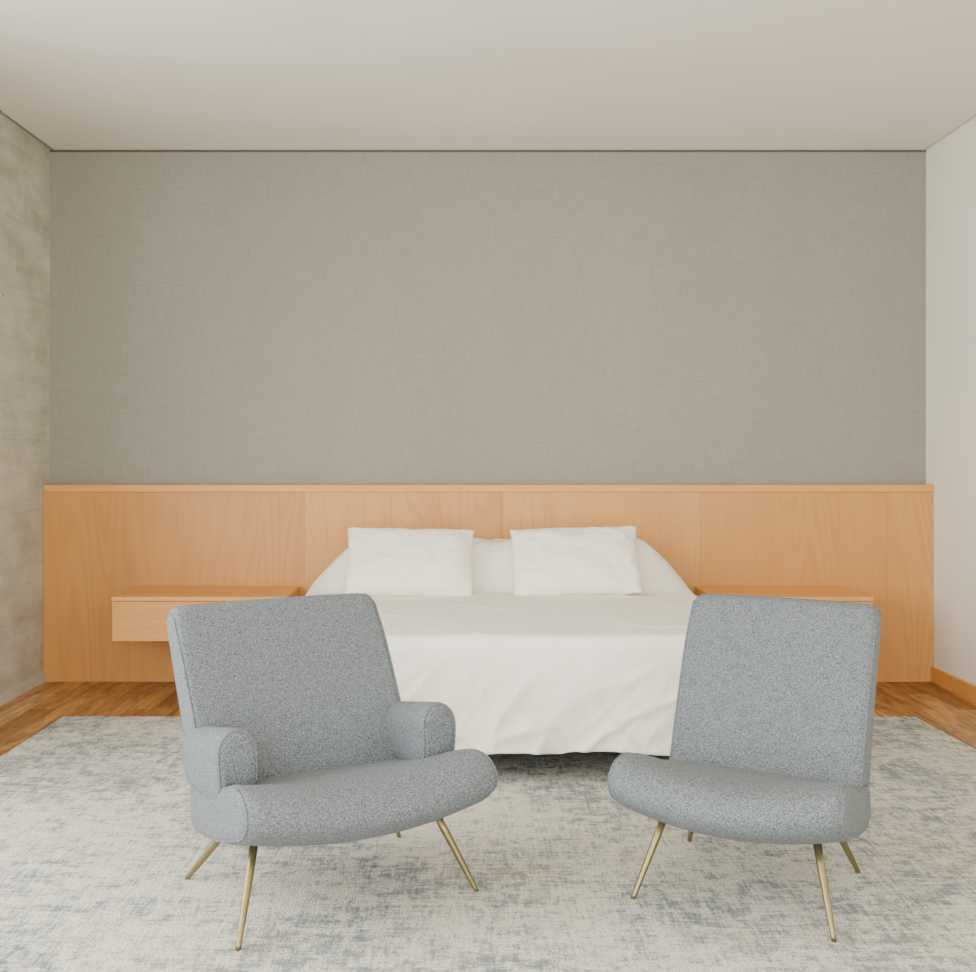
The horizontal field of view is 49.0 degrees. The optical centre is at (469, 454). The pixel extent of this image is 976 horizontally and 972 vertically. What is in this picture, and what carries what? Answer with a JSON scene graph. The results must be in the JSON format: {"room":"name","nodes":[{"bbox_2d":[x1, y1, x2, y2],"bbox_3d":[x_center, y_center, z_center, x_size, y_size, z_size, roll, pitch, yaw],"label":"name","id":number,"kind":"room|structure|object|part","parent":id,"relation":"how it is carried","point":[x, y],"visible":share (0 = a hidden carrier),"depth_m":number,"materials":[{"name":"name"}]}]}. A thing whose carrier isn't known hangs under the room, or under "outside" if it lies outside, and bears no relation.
{"room":"bedroom","nodes":[
{"label":"bedroom","id":0,"kind":"room"},
{"bbox_2d":[0,110,49,693],"bbox_3d":[-2.405,-0.290,4.950,0.100,3.080,2.100,0,0,0],"label":"wall","id":1,"kind":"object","parent":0,"point":[24,158],"visible":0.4,"depth_m":5.62,"materials":[{"name":"concrete"}]},
{"bbox_2d":[0,673,45,705],"bbox_3d":[-2.348,1.225,4.950,0.015,0.050,1.900,0,0,0],"label":"baseboard","id":2,"kind":"structure","parent":1,"relation":"attached to","point":[5,697],"depth_m":5.59,"materials":[{"name":"beige wood"}]},
{"bbox_2d":[50,147,925,483],"bbox_3d":[0.101,-0.290,6.050,5.112,3.080,0.100,0,0,0],"label":"wall","id":3,"kind":"structure","parent":0,"point":[216,317],"depth_m":6.00,"materials":[{"name":"fabric"}]},
{"bbox_2d":[50,150,925,151],"bbox_3d":[0.101,-1.704,5.998,4.912,0.012,0.004,0,0,0],"label":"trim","id":4,"kind":"structure","parent":3,"relation":"attached to","point":[50,150],"depth_m":6.00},
{"bbox_2d":[43,484,933,681],"bbox_3d":[0.101,0.707,5.946,4.908,1.086,0.104,0,0,0],"label":"headboard","id":5,"kind":"object","parent":3,"relation":"attached to","point":[101,542],"visible":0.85,"depth_m":5.90,"materials":[{"name":"brown wood"}]},
{"bbox_3d":[-1.631,0.728,5.949,1.442,1.045,0.098,0,0,0],"label":"panel","id":6,"kind":"part","parent":5,"relation":"part of","materials":[{"name":"brown wood"}]},
{"bbox_2d":[112,586,299,640],"bbox_3d":[-1.383,0.837,5.674,0.888,0.227,0.446,0,0,0],"label":"nightstand","id":7,"kind":"object","parent":5,"relation":"attached to","point":[139,613],"visible":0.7,"depth_m":5.45,"materials":[{"name":"brown wood"}]},
{"bbox_3d":[-1.383,0.848,5.463,0.884,0.202,0.021,0,0,0],"label":"drawer","id":8,"kind":"part","parent":7,"relation":"part of","materials":[{"name":"brown wood"}]},
{"bbox_3d":[-0.365,0.728,5.949,1.089,1.045,0.098,0,0,0],"label":"panel","id":9,"kind":"part","parent":5,"relation":"part of","materials":[{"name":"brown wood"}]},
{"bbox_3d":[0.725,0.728,5.949,1.089,1.045,0.098,0,0,0],"label":"panel","id":10,"kind":"part","parent":5,"relation":"part of","materials":[{"name":"brown wood"}]},
{"bbox_2d":[695,586,873,604],"bbox_3d":[1.648,0.837,5.674,0.818,0.227,0.446,0,0,0],"label":"nightstand","id":11,"kind":"object","parent":5,"relation":"attached to","point":[831,593],"visible":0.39,"depth_m":5.63,"materials":[{"name":"brown wood"}]},
{"bbox_3d":[1.648,0.848,5.463,0.814,0.202,0.021,0,0,0],"label":"drawer","id":12,"kind":"part","parent":11,"relation":"part of","materials":[{"name":"brown wood"}]},
{"bbox_3d":[1.785,0.728,5.949,1.029,1.045,0.098,0,0,0],"label":"panel","id":13,"kind":"part","parent":5,"relation":"part of","materials":[{"name":"brown wood"}]},
{"bbox_3d":[2.428,0.728,5.949,0.254,1.045,0.098,0,0,0],"label":"panel","id":14,"kind":"part","parent":5,"relation":"part of","materials":[{"name":"brown wood"}]},
{"bbox_2d":[0,0,975,149],"bbox_3d":[0.107,-1.730,2.198,4.875,0.040,7.596,0,0,0],"label":"ceiling","id":15,"kind":"structure","parent":0,"point":[75,74],"depth_m":4.76,"materials":[{"name":"paint"}]},
{"bbox_2d":[0,682,975,756],"bbox_3d":[0.101,1.300,2.200,5.112,0.100,7.800,0,0,0],"label":"floor","id":16,"kind":"structure","parent":0,"point":[31,712],"depth_m":5.36,"materials":[{"name":"brown wood"}]},
{"bbox_2d":[0,716,975,971],"bbox_3d":[0.165,1.244,2.985,4.190,0.012,4.170,0,0,0],"label":"area rug","id":17,"kind":"object","parent":16,"relation":"on","point":[99,842],"visible":0.77,"depth_m":3.08,"materials":[{"name":"grey carpet"}]},
{"bbox_2d":[167,593,497,950],"bbox_3d":[-0.418,0.848,3.102,0.748,0.781,0.845,0,0,-30],"label":"armchair","id":18,"kind":"object","parent":17,"relation":"on","point":[298,730],"visible":1,"depth_m":3.16,"materials":[{"name":"grey fabric"}]},
{"bbox_3d":[-0.755,1.144,3.097,0.167,0.187,0.023,0,0,22],"label":"leg","id":19,"kind":"part","parent":18,"relation":"part of","materials":[{"name":"gold metal"}]},
{"bbox_3d":[-0.701,0.843,2.978,0.124,0.221,0.334,0,0,-30],"label":"armrest","id":20,"kind":"part","parent":18,"relation":"part of","materials":[{"name":"grey fabric"}]},
{"bbox_3d":[-0.573,1.122,2.752,0.023,0.231,0.164,0,0,4],"label":"leg","id":21,"kind":"part","parent":18,"relation":"part of","materials":[{"name":"gold metal"}]},
{"bbox_3d":[-0.551,0.772,3.306,0.690,0.630,0.351,0,0,-30],"label":"backrest","id":22,"kind":"part","parent":18,"relation":"part of","materials":[{"name":"grey fabric"}]},
{"bbox_3d":[-0.364,0.960,3.011,0.728,0.244,0.628,0,0,-30],"label":"seat","id":23,"kind":"part","parent":18,"relation":"part of","materials":[{"name":"grey fabric"}]},
{"bbox_3d":[-0.166,0.843,3.286,0.124,0.221,0.334,0,0,-30],"label":"armrest","id":24,"kind":"part","parent":18,"relation":"part of","materials":[{"name":"grey fabric"}]},
{"bbox_3d":[-0.046,1.120,3.054,0.146,0.236,0.023,0,0,12],"label":"leg","id":25,"kind":"part","parent":18,"relation":"part of","materials":[{"name":"gold metal"}]},
{"bbox_2d":[305,537,697,755],"bbox_3d":[0.147,0.829,4.945,2.121,0.818,1.887,0,0,0],"label":"bed","id":26,"kind":"object","parent":17,"relation":"on","point":[517,674],"visible":0.47,"depth_m":4.05,"materials":[{"name":"fabric"}]},
{"bbox_2d":[345,527,473,595],"bbox_3d":[-0.298,0.538,5.381,0.649,0.335,0.311,0,0,-3],"label":"pillow","id":27,"kind":"object","parent":26,"relation":"on","point":[381,561],"visible":0.97,"depth_m":5.29,"materials":[{"name":"white fabric"}]},
{"bbox_2d":[510,526,641,594],"bbox_3d":[0.526,0.531,5.379,0.651,0.336,0.309,0,0,2],"label":"pillow","id":28,"kind":"object","parent":26,"relation":"on","point":[587,560],"visible":1,"depth_m":5.29,"materials":[{"name":"white fabric"}]},
{"bbox_2d":[608,594,880,941],"bbox_3d":[0.821,0.848,3.102,0.628,0.781,0.841,0,0,29],"label":"slipper chair","id":29,"kind":"object","parent":17,"relation":"on","point":[772,734],"visible":1,"depth_m":3.19,"materials":[{"name":"grey fabric"}]},
{"bbox_3d":[0.510,1.123,3.022,0.145,0.231,0.023,0,0,-32],"label":"leg","id":30,"kind":"part","parent":29,"relation":"part of","materials":[{"name":"gold metal"}]},
{"bbox_3d":[0.701,1.144,3.358,0.023,0.187,0.157,0,0,3],"label":"leg","id":31,"kind":"part","parent":29,"relation":"part of","materials":[{"name":"gold metal"}]},
{"bbox_3d":[0.772,0.960,3.009,0.625,0.243,0.628,0,0,29],"label":"seat","id":32,"kind":"part","parent":29,"relation":"part of","materials":[{"name":"grey fabric"}]},
{"bbox_3d":[0.944,0.772,3.312,0.582,0.630,0.351,0,0,29],"label":"backrest","id":33,"kind":"part","parent":29,"relation":"part of","materials":[{"name":"grey fabric"}]},
{"bbox_3d":[0.926,1.123,2.794,0.023,0.231,0.148,0,0,-2],"label":"leg","id":34,"kind":"part","parent":29,"relation":"part of","materials":[{"name":"gold metal"}]},
{"bbox_3d":[1.099,1.145,3.133,0.143,0.187,0.023,0,0,-35],"label":"leg","id":35,"kind":"part","parent":29,"relation":"part of","materials":[{"name":"gold metal"}]},
{"bbox_2d":[926,115,975,685],"bbox_3d":[2.607,-0.290,2.150,0.100,3.080,7.700,0,0,0],"label":"wall","id":36,"kind":"structure","parent":0,"point":[951,160],"depth_m":5.66,"materials":[{"name":"white paint"}]},
{"bbox_2d":[931,666,975,703],"bbox_3d":[2.548,1.208,2.150,0.018,0.085,7.500,0,0,0],"label":"baseboard","id":37,"kind":"structure","parent":36,"relation":"attached to","point":[954,684],"depth_m":5.61,"materials":[{"name":"brown wood"}]}
]}

